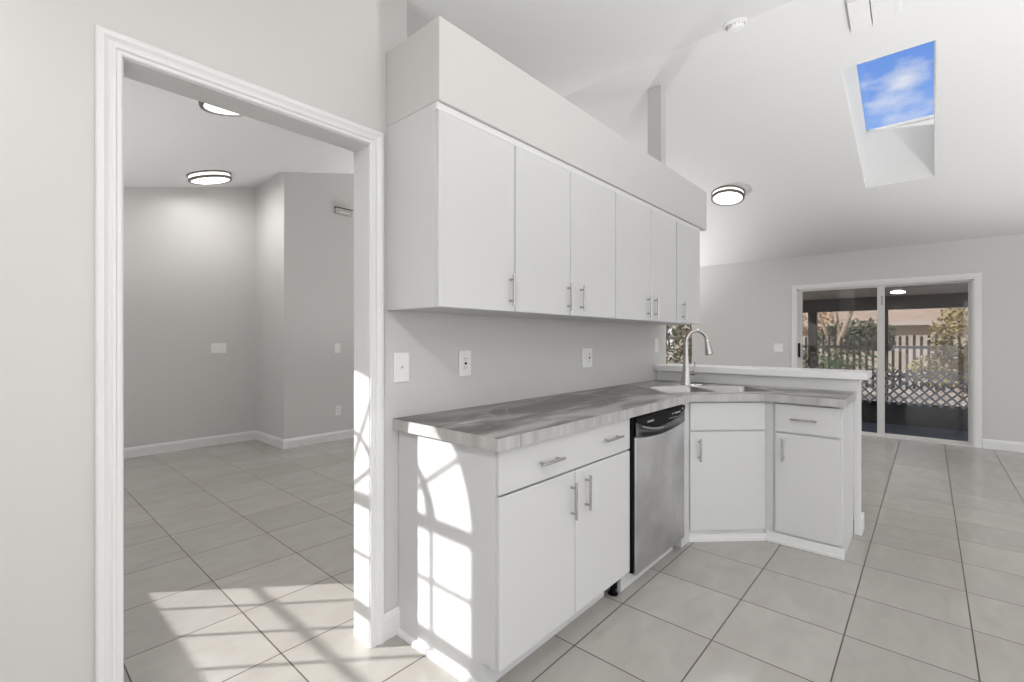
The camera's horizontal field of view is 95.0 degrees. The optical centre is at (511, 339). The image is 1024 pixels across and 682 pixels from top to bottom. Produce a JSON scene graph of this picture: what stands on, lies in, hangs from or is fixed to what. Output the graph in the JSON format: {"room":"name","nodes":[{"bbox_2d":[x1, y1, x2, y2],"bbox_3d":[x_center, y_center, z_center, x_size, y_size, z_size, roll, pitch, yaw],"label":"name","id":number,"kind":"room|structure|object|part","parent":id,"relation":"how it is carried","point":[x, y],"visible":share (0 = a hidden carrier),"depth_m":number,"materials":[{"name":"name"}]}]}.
{"room":"kitchen","nodes":[
{"label":"kitchen","id":0,"kind":"room"},
{"bbox_2d":[124,187,255,447],"bbox_3d":[-4.266,-0.343,4.779,0.100,3.180,3.070,0,0,42],"label":"wall","id":1,"kind":"structure","parent":0,"point":[190,252],"depth_m":5.35,"materials":[{"name":"paint"}]},
{"bbox_2d":[124,431,255,458],"bbox_3d":[-4.228,1.192,4.737,0.013,0.110,3.057,0,0,42],"label":"baseboard","id":2,"kind":"structure","parent":1,"relation":"attached to","point":[130,452],"depth_m":5.33,"materials":[{"name":"white paint"}]},
{"bbox_2d":[211,343,225,352],"bbox_3d":[-3.482,0.100,5.574,0.018,0.118,0.165,0,0,42],"label":"light switch","id":3,"kind":"object","parent":1,"relation":"attached to","point":[215,347],"visible":1,"depth_m":5.58,"materials":[{"name":"white plastic"}]},
{"bbox_2d":[256,172,353,438],"bbox_3d":[-1.163,-0.490,7.661,0.915,3.474,5.360,0,0,42],"label":"wall","id":4,"kind":"structure","parent":0,"point":[305,249],"depth_m":5.64,"materials":[{"name":"paint"}]},
{"bbox_2d":[256,430,282,448],"bbox_3d":[-2.910,1.192,5.619,0.814,0.110,0.013,0,0,42],"label":"baseboard","id":5,"kind":"structure","parent":4,"relation":"attached to","point":[266,438],"depth_m":5.59,"materials":[{"name":"white paint"}]},
{"bbox_2d":[283,429,353,448],"bbox_3d":[-0.821,1.192,7.348,0.013,0.110,5.373,0,0,42],"label":"baseboard","id":6,"kind":"structure","parent":4,"relation":"attached to","point":[344,434],"depth_m":5.63,"materials":[{"name":"white paint"}]},
{"bbox_2d":[335,343,339,352],"bbox_3d":[-2.163,0.104,5.832,0.018,0.118,0.074,0,0,42],"label":"light switch","id":7,"kind":"object","parent":4,"relation":"attached to","point":[337,345],"visible":1,"depth_m":5.83,"materials":[{"name":"white plastic"}]},
{"bbox_2d":[335,405,340,414],"bbox_3d":[-2.162,0.879,5.840,0.009,0.118,0.074,0,0,42],"label":"power outlet","id":8,"kind":"object","parent":4,"relation":"attached to","point":[337,408],"visible":1,"depth_m":5.84,"materials":[{"name":"white plastic"}]},
{"bbox_2d":[334,206,352,216],"bbox_3d":[-2.107,-1.601,5.871,0.050,0.077,0.232,0,0,42],"label":"door chime","id":9,"kind":"object","parent":4,"relation":"attached to","point":[337,210],"visible":1,"depth_m":5.85,"materials":[{"name":"grey plastic"}]},
{"bbox_2d":[0,0,665,681],"bbox_3d":[-0.276,-0.216,2.327,0.115,2.926,4.700,0,0,42],"label":"wall","id":10,"kind":"structure","parent":0,"point":[330,56],"depth_m":1.26,"materials":[{"name":"paint"}]},
{"bbox_2d":[95,24,383,681],"bbox_3d":[-0.829,0.198,1.604,0.018,2.098,0.896,0,0,42],"label":"trim","id":11,"kind":"structure","parent":10,"relation":"attached to","point":[111,47],"depth_m":1.31,"materials":[{"name":"white paint"}]},
{"bbox_2d":[123,58,369,681],"bbox_3d":[-0.879,0.226,1.648,0.115,2.043,0.786,0,0,42],"label":"trim","id":12,"kind":"structure","parent":10,"relation":"attached to","point":[132,70],"depth_m":1.91,"materials":[{"name":"white paint"}]},
{"bbox_2d":[384,606,399,641],"bbox_3d":[-0.507,1.192,1.970,0.013,0.110,0.080,0,0,42],"label":"baseboard","id":13,"kind":"structure","parent":10,"relation":"attached to","point":[391,617],"depth_m":1.97,"materials":[{"name":"white paint"}]},
{"bbox_2d":[393,352,408,382],"bbox_3d":[-0.473,0.118,2.012,0.008,0.128,0.080,0,0,42],"label":"jack plate","id":14,"kind":"object","parent":10,"relation":"attached to","point":[400,359],"visible":1,"depth_m":2.01,"materials":[{"name":"white plastic"}]},
{"bbox_2d":[387,101,515,314],"bbox_3d":[-0.243,-0.504,2.001,0.366,0.764,0.434,0,0,42],"label":"upper cabinet","id":15,"kind":"object","parent":10,"relation":"attached to","point":[451,174],"visible":1,"depth_m":1.86,"materials":[{"name":"white paint"}]},
{"bbox_3d":[-0.139,-0.872,1.908,0.014,0.029,0.434,0,0,42],"label":"trim","id":16,"kind":"part","parent":15,"relation":"part of","materials":[{"name":"white paint"}]},
{"bbox_3d":[-0.136,-0.488,1.907,0.018,0.731,0.427,0,0,42],"label":"door","id":17,"kind":"part","parent":15,"relation":"part of","materials":[{"name":"white wood"}]},
{"bbox_3d":[0.002,-0.214,2.024,0.032,0.135,0.012,0,0,42],"label":"handle","id":18,"kind":"part","parent":15,"relation":"part of","materials":[{"name":"silver metal"}]},
{"bbox_2d":[459,350,470,376],"bbox_3d":[-0.228,0.115,2.287,0.010,0.125,0.080,0,0,42],"label":"power outlet","id":19,"kind":"object","parent":10,"relation":"attached to","point":[464,356],"visible":1,"depth_m":2.28,"materials":[{"name":"white plastic"}]},
{"bbox_2d":[463,356,467,369],"bbox_3d":[-0.226,0.115,2.285,0.003,0.066,0.033,0,0,42],"label":"receptacle","id":20,"kind":"object","parent":19,"relation":"attached to","point":[465,358],"depth_m":2.28,"materials":[{"name":"white plastic"}]},
{"bbox_2d":[466,139,614,319],"bbox_3d":[0.195,-0.504,2.494,0.366,0.764,0.885,0,0,42],"label":"upper cabinet","id":21,"kind":"object","parent":10,"relation":"attached to","point":[565,215],"visible":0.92,"depth_m":2.33,"materials":[{"name":"white paint"}]},
{"bbox_3d":[0.149,-0.488,2.228,0.018,0.731,0.420,0,0,42],"label":"door","id":22,"kind":"part","parent":21,"relation":"part of","materials":[{"name":"white wood"}]},
{"bbox_3d":[0.299,-0.872,2.401,0.014,0.029,0.885,0,0,42],"label":"trim","id":23,"kind":"part","parent":21,"relation":"part of","materials":[{"name":"white paint"}]},
{"bbox_3d":[0.292,-0.214,2.351,0.032,0.135,0.012,0,0,42],"label":"handle","id":24,"kind":"part","parent":21,"relation":"part of","materials":[{"name":"silver metal"}]},
{"bbox_3d":[0.368,-0.214,2.437,0.032,0.135,0.012,0,0,42],"label":"handle","id":25,"kind":"part","parent":21,"relation":"part of","materials":[{"name":"silver metal"}]},
{"bbox_3d":[0.442,-0.488,2.558,0.018,0.731,0.455,0,0,42],"label":"door","id":26,"kind":"part","parent":21,"relation":"part of","materials":[{"name":"white wood"}]},
{"bbox_2d":[387,16,706,231],"bbox_3d":[0.530,-1.043,2.889,0.343,0.312,2.789,0,0,42],"label":"soffit","id":27,"kind":"structure","parent":10,"relation":"attached to","point":[440,62],"depth_m":2.07,"materials":[{"name":"paint"}]},
{"bbox_2d":[582,348,591,367],"bbox_3d":[0.501,0.119,3.102,0.018,0.125,0.120,0,0,42],"label":"power outlet","id":28,"kind":"object","parent":10,"relation":"attached to","point":[586,352],"visible":1,"depth_m":3.10,"materials":[{"name":"white plastic"}]},
{"bbox_2d":[588,353,590,362],"bbox_3d":[0.515,0.119,3.120,0.003,0.066,0.033,0,0,42],"label":"receptacle","id":29,"kind":"object","parent":28,"relation":"attached to","point":[589,354],"depth_m":3.12,"materials":[{"name":"white plastic"}]},
{"bbox_2d":[573,188,675,323],"bbox_3d":[0.781,-0.504,3.154,0.366,0.764,0.880,0,0,42],"label":"upper cabinet","id":30,"kind":"object","parent":10,"relation":"attached to","point":[645,234],"visible":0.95,"depth_m":2.99,"materials":[{"name":"white paint"}]},
{"bbox_3d":[0.750,-0.488,2.905,0.018,0.731,0.461,0,0,42],"label":"door","id":31,"kind":"part","parent":30,"relation":"part of","materials":[{"name":"white wood"}]},
{"bbox_3d":[0.885,-0.872,3.061,0.014,0.029,0.880,0,0,42],"label":"trim","id":32,"kind":"part","parent":30,"relation":"part of","materials":[{"name":"white paint"}]},
{"bbox_3d":[0.885,-0.214,3.019,0.032,0.135,0.012,0,0,42],"label":"handle","id":33,"kind":"part","parent":30,"relation":"part of","materials":[{"name":"silver metal"}]},
{"bbox_3d":[0.956,-0.214,3.099,0.032,0.135,0.012,0,0,42],"label":"handle","id":34,"kind":"part","parent":30,"relation":"part of","materials":[{"name":"silver metal"}]},
{"bbox_3d":[1.041,-0.488,3.232,0.018,0.731,0.407,0,0,42],"label":"door","id":35,"kind":"part","parent":30,"relation":"part of","materials":[{"name":"white wood"}]},
{"bbox_2d":[654,338,657,352],"bbox_3d":[1.198,0.047,3.893,0.010,0.118,0.074,0,0,42],"label":"light switch","id":36,"kind":"object","parent":10,"relation":"attached to","point":[655,339],"visible":1,"depth_m":3.88,"materials":[{"name":"white plastic"}]},
{"bbox_2d":[648,85,665,164],"bbox_3d":[1.236,-1.679,4.010,0.122,0.960,0.095,0,0,42],"label":"post","id":37,"kind":"object","parent":10,"relation":"on","point":[656,95],"visible":0.56,"depth_m":3.97,"materials":[{"name":"paint"}]},
{"bbox_2d":[646,217,699,324],"bbox_3d":[1.229,-0.504,3.658,0.366,0.764,0.461,0,0,42],"label":"upper cabinet","id":38,"kind":"object","parent":10,"relation":"attached to","point":[687,235],"visible":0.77,"depth_m":3.54,"materials":[{"name":"white paint"}]},
{"bbox_3d":[1.268,-0.214,3.450,0.032,0.135,0.012,0,0,42],"label":"handle","id":39,"kind":"part","parent":38,"relation":"part of","materials":[{"name":"silver metal"}]},
{"bbox_3d":[1.333,-0.872,3.566,0.014,0.029,0.461,0,0,42],"label":"trim","id":40,"kind":"part","parent":38,"relation":"part of","materials":[{"name":"white paint"}]},
{"bbox_3d":[1.335,-0.488,3.564,0.018,0.731,0.452,0,0,42],"label":"door","id":41,"kind":"part","parent":38,"relation":"part of","materials":[{"name":"white wood"}]},
{"bbox_2d":[124,0,1023,266],"bbox_3d":[1.131,-1.733,3.599,9.740,1.189,8.670,0,0,42],"label":"ceiling","id":42,"kind":"structure","parent":0,"point":[761,108],"depth_m":3.90,"materials":[{"name":"white paint"}]},
{"bbox_2d":[186,170,231,184],"bbox_3d":[-3.201,-1.716,4.971,0.410,0.157,0.410,0,0,31],"label":"ceiling light","id":43,"kind":"object","parent":42,"relation":"attached to","point":[203,177],"visible":1,"depth_m":4.87,"materials":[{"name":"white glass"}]},
{"bbox_2d":[191,177,229,183],"bbox_3d":[-3.194,-1.682,4.978,0.361,0.017,0.361,0,14,42],"label":"diffuser","id":44,"kind":"object","parent":43,"relation":"attached to","point":[194,180],"depth_m":4.94,"materials":[{"name":"white plastic"}]},
{"bbox_2d":[198,101,241,115],"bbox_3d":[-1.874,-1.601,3.152,0.410,0.157,0.410,0,0,31],"label":"ceiling light","id":45,"kind":"object","parent":42,"relation":"attached to","point":[208,108],"visible":0.14,"depth_m":3.17,"materials":[{"name":"white glass"}]},
{"bbox_2d":[204,103,238,114],"bbox_3d":[-1.867,-1.567,3.159,0.361,0.017,0.361,0,14,42],"label":"diffuser","id":46,"kind":"object","parent":45,"relation":"attached to","point":[208,108],"depth_m":3.17,"materials":[{"name":"white glass"}]},
{"bbox_2d":[711,185,744,205],"bbox_3d":[2.464,-1.640,5.356,0.356,0.148,0.358,0,0,34],"label":"ceiling light","id":47,"kind":"object","parent":42,"relation":"attached to","point":[728,195],"visible":1,"depth_m":5.29,"materials":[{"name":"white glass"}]},
{"bbox_2d":[713,192,742,204],"bbox_3d":[2.457,-1.606,5.349,0.313,0.017,0.313,0,-14,42],"label":"diffuser","id":48,"kind":"object","parent":47,"relation":"attached to","point":[719,198],"depth_m":5.33,"materials":[{"name":"white plastic"}]},
{"bbox_2d":[723,17,747,32],"bbox_3d":[1.548,-2.181,3.256,0.156,0.071,0.153,0,0,36],"label":"smoke detector","id":49,"kind":"object","parent":42,"relation":"attached to","point":[734,25],"visible":1,"depth_m":3.22,"materials":[{"name":"white plastic"}]},
{"bbox_2d":[846,0,901,32],"bbox_3d":[2.313,-2.122,2.999,0.268,0.096,0.272,0,0,42],"label":"ceiling vent","id":50,"kind":"object","parent":42,"relation":"in","point":[862,14],"visible":1,"depth_m":3.01,"materials":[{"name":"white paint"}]},
{"bbox_3d":[2.258,-2.117,3.049,0.110,0.087,0.255,0,0,42],"label":"grille panel","id":51,"kind":"part","parent":50,"relation":"part of","materials":[{"name":"white paint"}]},
{"bbox_3d":[2.346,-2.117,2.971,0.113,0.087,0.255,0,0,42],"label":"grille panel","id":52,"kind":"part","parent":50,"relation":"part of","materials":[{"name":"white paint"}]},
{"bbox_2d":[842,40,936,187],"bbox_3d":[3.258,-2.188,4.007,0.590,1.254,1.865,0,0,42],"label":"window","id":53,"kind":"structure","parent":42,"relation":"attached to","point":[891,98],"depth_m":4.51,"materials":[{"name":"white paint"}]},
{"bbox_3d":[3.258,-2.470,4.007,0.530,0.650,1.805,0,0,42],"label":"glass","id":54,"kind":"part","parent":53,"relation":"part of","materials":[{"name":"clear glass"}]},
{"bbox_3d":[3.258,-2.465,4.007,0.590,0.701,1.865,0,0,42],"label":"frame","id":55,"kind":"part","parent":53,"relation":"part of","materials":[{"name":"white paint"}]},
{"bbox_2d":[124,435,1023,681],"bbox_3d":[1.097,1.297,3.575,9.720,0.100,8.590,0,0,42],"label":"floor","id":56,"kind":"structure","parent":0,"point":[931,589],"depth_m":2.32,"materials":[{"name":"tile"}]},
{"bbox_2d":[397,418,629,681],"bbox_3d":[0.056,0.814,2.146,0.618,0.867,0.967,0,0,42],"label":"base cabinet","id":57,"kind":"object","parent":56,"relation":"on","point":[499,552],"visible":0.91,"depth_m":1.82,"materials":[{"name":"white paint"}]},
{"bbox_3d":[-0.298,1.236,1.827,0.508,0.022,0.018,0,0,42],"label":"shoe moulding","id":58,"kind":"part","parent":57,"relation":"part of","materials":[{"name":"white paint"}]},
{"bbox_3d":[0.104,0.847,1.795,0.017,0.600,0.460,0,0,42],"label":"door","id":59,"kind":"part","parent":57,"relation":"part of","materials":[{"name":"white wood"}]},
{"bbox_3d":[0.154,0.470,1.815,0.032,0.012,0.150,0,0,42],"label":"handle","id":60,"kind":"part","parent":57,"relation":"part of","materials":[{"name":"silver metal"}]},
{"bbox_3d":[0.264,0.462,1.975,0.017,0.154,0.942,0,0,42],"label":"drawer","id":61,"kind":"part","parent":57,"relation":"part of","materials":[{"name":"white wood"}]},
{"bbox_3d":[0.257,0.664,1.930,0.032,0.150,0.012,0,0,42],"label":"handle","id":62,"kind":"part","parent":57,"relation":"part of","materials":[{"name":"silver metal"}]},
{"bbox_3d":[0.328,0.655,2.011,0.032,0.150,0.012,0,0,42],"label":"handle","id":63,"kind":"part","parent":57,"relation":"part of","materials":[{"name":"silver metal"}]},
{"bbox_3d":[0.418,0.847,2.148,0.017,0.600,0.478,0,0,42],"label":"door","id":64,"kind":"part","parent":57,"relation":"part of","materials":[{"name":"white wood"}]},
{"bbox_3d":[0.469,0.457,2.170,0.032,0.012,0.150,0,0,42],"label":"handle","id":65,"kind":"part","parent":57,"relation":"part of","materials":[{"name":"silver metal"}]},
{"bbox_2d":[617,405,684,591],"bbox_3d":[0.585,0.816,2.732,0.594,0.862,0.679,0,0,42],"label":"dishwasher","id":66,"kind":"object","parent":56,"relation":"on","point":[656,449],"visible":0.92,"depth_m":2.49,"materials":[{"name":"silver metal"}]},
{"bbox_3d":[0.806,0.830,2.574,0.041,0.689,0.623,0,0,42],"label":"door panel","id":67,"kind":"part","parent":66,"relation":"part of","materials":[{"name":"silver metal"}]},
{"bbox_3d":[0.808,0.425,2.571,0.042,0.076,0.623,0,0,42],"label":"control panel","id":68,"kind":"part","parent":66,"relation":"part of","materials":[{"name":"black plastic"}]},
{"bbox_3d":[0.810,0.459,2.569,0.028,0.100,0.623,0,0,42],"label":"pocket handle","id":69,"kind":"part","parent":66,"relation":"part of","materials":[{"name":"black plastic"}]},
{"bbox_2d":[674,401,773,547],"bbox_3d":[1.250,0.814,3.222,0.971,0.866,0.926,0,0,42],"label":"base cabinet","id":70,"kind":"object","parent":56,"relation":"on","point":[729,445],"visible":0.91,"depth_m":2.91,"materials":[{"name":"white paint"}]},
{"bbox_2d":[393,380,856,451],"bbox_3d":[0.853,0.356,2.496,1.346,0.046,2.569,0,0,42],"label":"countertop","id":71,"kind":"structure","parent":70,"relation":"on","point":[497,427],"depth_m":2.21,"materials":[{"name":"grey stone"}]},
{"bbox_2d":[668,329,712,385],"bbox_3d":[1.280,0.126,3.363,0.325,0.405,0.072,0,0,-3],"label":"faucet","id":72,"kind":"object","parent":71,"relation":"on","point":[685,380],"visible":1,"depth_m":3.35,"materials":[{"name":"silver metal"}]},
{"bbox_3d":[1.246,0.324,3.361,0.256,0.008,0.060,0,0,-3],"label":"deck plate","id":73,"kind":"part","parent":72,"relation":"part of","materials":[{"name":"silver metal"}]},
{"bbox_2d":[637,385,783,393],"bbox_3d":[1.302,0.421,3.152,0.814,0.187,0.490,0,0,-3],"label":"sink","id":74,"kind":"object","parent":71,"relation":"in","point":[663,389],"visible":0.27,"depth_m":3.29,"materials":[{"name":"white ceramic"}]},
{"bbox_3d":[1.114,0.421,3.119,0.340,0.187,0.356,0,0,-3],"label":"bowl","id":75,"kind":"part","parent":74,"relation":"part of","materials":[{"name":"silver metal"}]},
{"bbox_3d":[1.494,0.421,3.141,0.340,0.187,0.356,0,0,-3],"label":"bowl","id":76,"kind":"part","parent":74,"relation":"part of","materials":[{"name":"silver metal"}]},
{"bbox_3d":[1.156,0.679,2.884,0.012,0.140,0.032,0,0,-3],"label":"handle","id":77,"kind":"part","parent":70,"relation":"part of","materials":[{"name":"silver metal"}]},
{"bbox_3d":[1.337,0.474,2.917,0.473,0.169,0.015,0,0,-3],"label":"false drawer","id":78,"kind":"part","parent":70,"relation":"part of","materials":[{"name":"white wood"}]},
{"bbox_3d":[1.337,0.875,2.917,0.473,0.612,0.015,0,0,-3],"label":"door","id":79,"kind":"part","parent":70,"relation":"part of","materials":[{"name":"white wood"}]},
{"bbox_3d":[1.337,1.224,2.914,0.505,0.045,0.022,0,0,-3],"label":"moulding","id":80,"kind":"part","parent":70,"relation":"part of","materials":[{"name":"white paint"}]},
{"bbox_2d":[765,402,852,560],"bbox_3d":[1.875,0.814,2.953,0.404,0.866,0.512,0,0,42],"label":"base cabinet","id":81,"kind":"object","parent":56,"relation":"on","point":[813,444],"visible":0.96,"depth_m":2.77,"materials":[{"name":"white paint"}]},
{"bbox_3d":[1.640,0.669,2.841,0.012,0.135,0.032,0,0,42],"label":"handle","id":82,"kind":"part","parent":81,"relation":"part of","materials":[{"name":"silver metal"}]},
{"bbox_3d":[1.719,0.477,2.770,0.135,0.012,0.032,0,0,42],"label":"handle","id":83,"kind":"part","parent":81,"relation":"part of","materials":[{"name":"silver metal"}]},
{"bbox_3d":[1.730,1.216,2.789,0.404,0.062,0.022,0,0,42],"label":"moulding","id":84,"kind":"part","parent":81,"relation":"part of","materials":[{"name":"white paint"}]},
{"bbox_3d":[1.746,0.475,2.780,0.328,0.167,0.018,0,0,42],"label":"drawer","id":85,"kind":"part","parent":81,"relation":"part of","materials":[{"name":"white wood"}]},
{"bbox_3d":[1.746,0.873,2.780,0.328,0.604,0.018,0,0,42],"label":"door","id":86,"kind":"part","parent":81,"relation":"part of","materials":[{"name":"white wood"}]},
{"bbox_2d":[657,371,860,532],"bbox_3d":[1.754,0.751,3.500,1.361,0.991,0.126,0,0,42],"label":"wall","id":87,"kind":"structure","parent":0,"point":[755,380],"depth_m":3.16,"materials":[{"name":"white paint"}]},
{"bbox_2d":[655,363,871,379],"bbox_3d":[1.807,0.232,3.528,1.406,0.047,0.318,0,0,42],"label":"bar","id":88,"kind":"object","parent":87,"relation":"on","point":[721,369],"visible":1,"depth_m":3.31,"materials":[{"name":"white laminate"}]},
{"bbox_2d":[854,512,863,535],"bbox_3d":[1.759,1.193,3.495,1.377,0.108,0.154,0,0,42],"label":"baseboard","id":89,"kind":"structure","parent":87,"relation":"attached to","point":[858,522],"depth_m":3.00,"materials":[{"name":"white paint"}]},
{"bbox_2d":[692,234,1023,442],"bbox_3d":[4.259,0.022,6.524,8.905,2.450,0.140,0,0,42],"label":"wall","id":90,"kind":"structure","parent":0,"point":[746,307],"depth_m":6.07,"materials":[{"name":"paint"}]},
{"bbox_2d":[666,337,691,338],"bbox_3d":[2.611,-0.153,8.001,0.970,1.200,0.040,0,0,42],"label":"window","id":91,"kind":"structure","parent":90,"relation":"in","point":[666,337],"depth_m":7.84,"materials":[{"name":"white metal"}]},
{"bbox_2d":[774,343,782,351],"bbox_3d":[3.848,0.114,6.784,0.116,0.118,0.018,0,0,42],"label":"light switch","id":92,"kind":"object","parent":90,"relation":"attached to","point":[777,347],"visible":1,"depth_m":6.79,"materials":[{"name":"white plastic"}]},
{"bbox_2d":[797,279,973,446],"bbox_3d":[4.733,0.270,6.085,1.783,1.955,0.148,0,0,42],"label":"door","id":93,"kind":"structure","parent":90,"relation":"in","point":[880,288],"depth_m":6.01,"materials":[{"name":"white metal"}]},
{"bbox_3d":[4.423,0.268,6.333,0.950,1.915,0.030,0,0,42],"label":"panel","id":94,"kind":"part","parent":93,"relation":"part of","materials":[{"name":"clear glass"}]},
{"bbox_3d":[5.095,0.268,5.810,0.837,1.915,0.030,0,0,42],"label":"panel","id":95,"kind":"part","parent":93,"relation":"part of","materials":[{"name":"clear glass"}]},
{"bbox_2d":[792,272,981,447],"bbox_3d":[4.690,0.236,6.037,1.915,2.021,0.017,0,0,42],"label":"trim","id":96,"kind":"structure","parent":90,"relation":"attached to","point":[977,277],"depth_m":5.44,"materials":[{"name":"white paint"}]},
{"bbox_2d":[982,438,1023,452],"bbox_3d":[6.437,1.192,4.489,2.745,0.110,0.013,0,0,42],"label":"baseboard","id":97,"kind":"structure","parent":90,"relation":"attached to","point":[986,443],"depth_m":5.28,"materials":[{"name":"white paint"}]},
{"label":"outside","id":98,"kind":"structure","parent":0,"visible":0},
{"bbox_2d":[803,283,967,299],"bbox_3d":[7.153,-1.006,7.747,6.600,0.153,5.529,0,0,42],"label":"ceiling","id":99,"kind":"structure","parent":98,"point":[955,287],"depth_m":9.44,"materials":[{"name":"brown"}]},
{"bbox_2d":[803,292,967,312],"bbox_3d":[8.856,-0.798,9.665,6.600,0.290,0.200,0,0,42],"label":"beam","id":100,"kind":"structure","parent":99,"relation":"attached to","point":[947,300],"depth_m":10.11,"materials":[{"name":"brown wood"}]},
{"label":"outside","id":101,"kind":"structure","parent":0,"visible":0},
{"bbox_2d":[666,350,967,406],"bbox_3d":[25.217,1.407,30.957,80.000,0.001,64.230,0,0,42],"label":"ground","id":102,"kind":"structure","parent":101,"point":[935,397],"depth_m":12.28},
{"bbox_2d":[666,326,691,363],"bbox_3d":[3.938,0.367,14.587,3.913,2.093,1.304,0,0,42],"label":"tree","id":103,"kind":"object","parent":102,"relation":"on","point":[675,341],"visible":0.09,"depth_m":13.65,"materials":[{"name":"green plant"}]},
{"bbox_2d":[666,325,691,332],"bbox_3d":[3.886,0.217,11.123,2.431,2.388,1.234,0,0,42],"label":"tree","id":104,"kind":"object","parent":102,"relation":"on","point":[678,327],"visible":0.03,"depth_m":11.10,"materials":[{"name":"green plant"}]},
{"bbox_2d":[808,312,817,367],"bbox_3d":[7.152,0.376,11.157,0.170,2.058,0.170,0,0,42],"label":"porch post","id":105,"kind":"object","parent":102,"relation":"on","point":[812,316],"visible":0.64,"depth_m":11.09,"materials":[{"name":"brown wood"}]},
{"bbox_2d":[669,307,967,370],"bbox_3d":[21.150,-0.468,24.117,25.000,3.750,9.860,0,0,42],"label":"house","id":106,"kind":"structure","parent":102,"relation":"on","point":[910,322],"depth_m":21.66,"materials":[{"name":"beige paint"}]},
{"bbox_2d":[803,344,851,369],"bbox_3d":[8.663,0.705,13.981,2.439,1.404,1.067,0,0,42],"label":"shrub","id":107,"kind":"object","parent":102,"relation":"on","point":[824,349],"visible":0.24,"depth_m":13.50,"materials":[{"name":"green plant"}]},
{"bbox_2d":[689,334,967,391],"bbox_3d":[10.750,0.627,13.907,11.000,1.560,0.060,0,0,42],"label":"picket fence","id":108,"kind":"object","parent":102,"relation":"on","point":[841,346],"visible":0.23,"depth_m":13.60,"materials":[{"name":"grey wood"}]},
{"bbox_2d":[803,311,853,367],"bbox_3d":[10.839,-0.370,16.028,3.956,3.573,1.841,0,0,42],"label":"tree","id":109,"kind":"object","parent":102,"relation":"on","point":[825,317],"visible":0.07,"depth_m":15.90,"materials":[{"name":"beige plant"}]},
{"bbox_2d":[804,354,896,378],"bbox_3d":[8.324,0.883,11.622,2.059,1.048,1.465,0,0,42],"label":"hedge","id":110,"kind":"object","parent":102,"relation":"on","point":[851,365],"visible":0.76,"depth_m":11.55,"materials":[{"name":"green plant"}]},
{"bbox_2d":[818,317,897,369],"bbox_3d":[12.742,0.277,17.475,2.572,2.261,1.502,0,0,42],"label":"shrub","id":111,"kind":"object","parent":102,"relation":"on","point":[873,325],"visible":0.47,"depth_m":17.19,"materials":[{"name":"green plant"}]},
{"bbox_2d":[885,310,887,399],"bbox_3d":[8.141,0.376,10.223,0.085,2.058,0.085,0,0,42],"label":"porch post","id":112,"kind":"object","parent":102,"relation":"on","point":[886,311],"visible":0.43,"depth_m":10.18,"materials":[{"name":"wood"}]},
{"bbox_2d":[861,421,967,440],"bbox_3d":[5.182,1.351,6.882,8.000,0.108,1.640,0,0,42],"label":"floor","id":113,"kind":"structure","parent":102,"relation":"on","point":[960,435],"depth_m":6.63,"materials":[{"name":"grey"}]},
{"bbox_2d":[671,362,967,430],"bbox_3d":[5.553,0.872,7.478,6.183,0.851,0.056,0,0,42],"label":"lattice screen","id":114,"kind":"object","parent":113,"relation":"on","point":[953,417],"visible":0.28,"depth_m":6.99,"materials":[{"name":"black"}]},
{"bbox_3d":[5.575,1.127,7.476,5.000,0.340,0.030,0,0,42],"label":"panel","id":115,"kind":"part","parent":114,"relation":"part of","materials":[{"name":"black"}]},
{"bbox_2d":[906,355,958,392],"bbox_3d":[11.093,0.893,12.373,1.121,1.028,0.889,0,0,42],"label":"shrub","id":116,"kind":"object","parent":102,"relation":"on","point":[914,368],"visible":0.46,"depth_m":12.46,"materials":[{"name":"green plant"}]},
{"bbox_2d":[925,307,967,399],"bbox_3d":[10.578,0.168,10.922,1.481,2.485,1.217,0,0,42],"label":"tree","id":117,"kind":"object","parent":102,"relation":"on","point":[949,353],"visible":0.52,"depth_m":11.01,"materials":[{"name":"green plant"}]}
]}

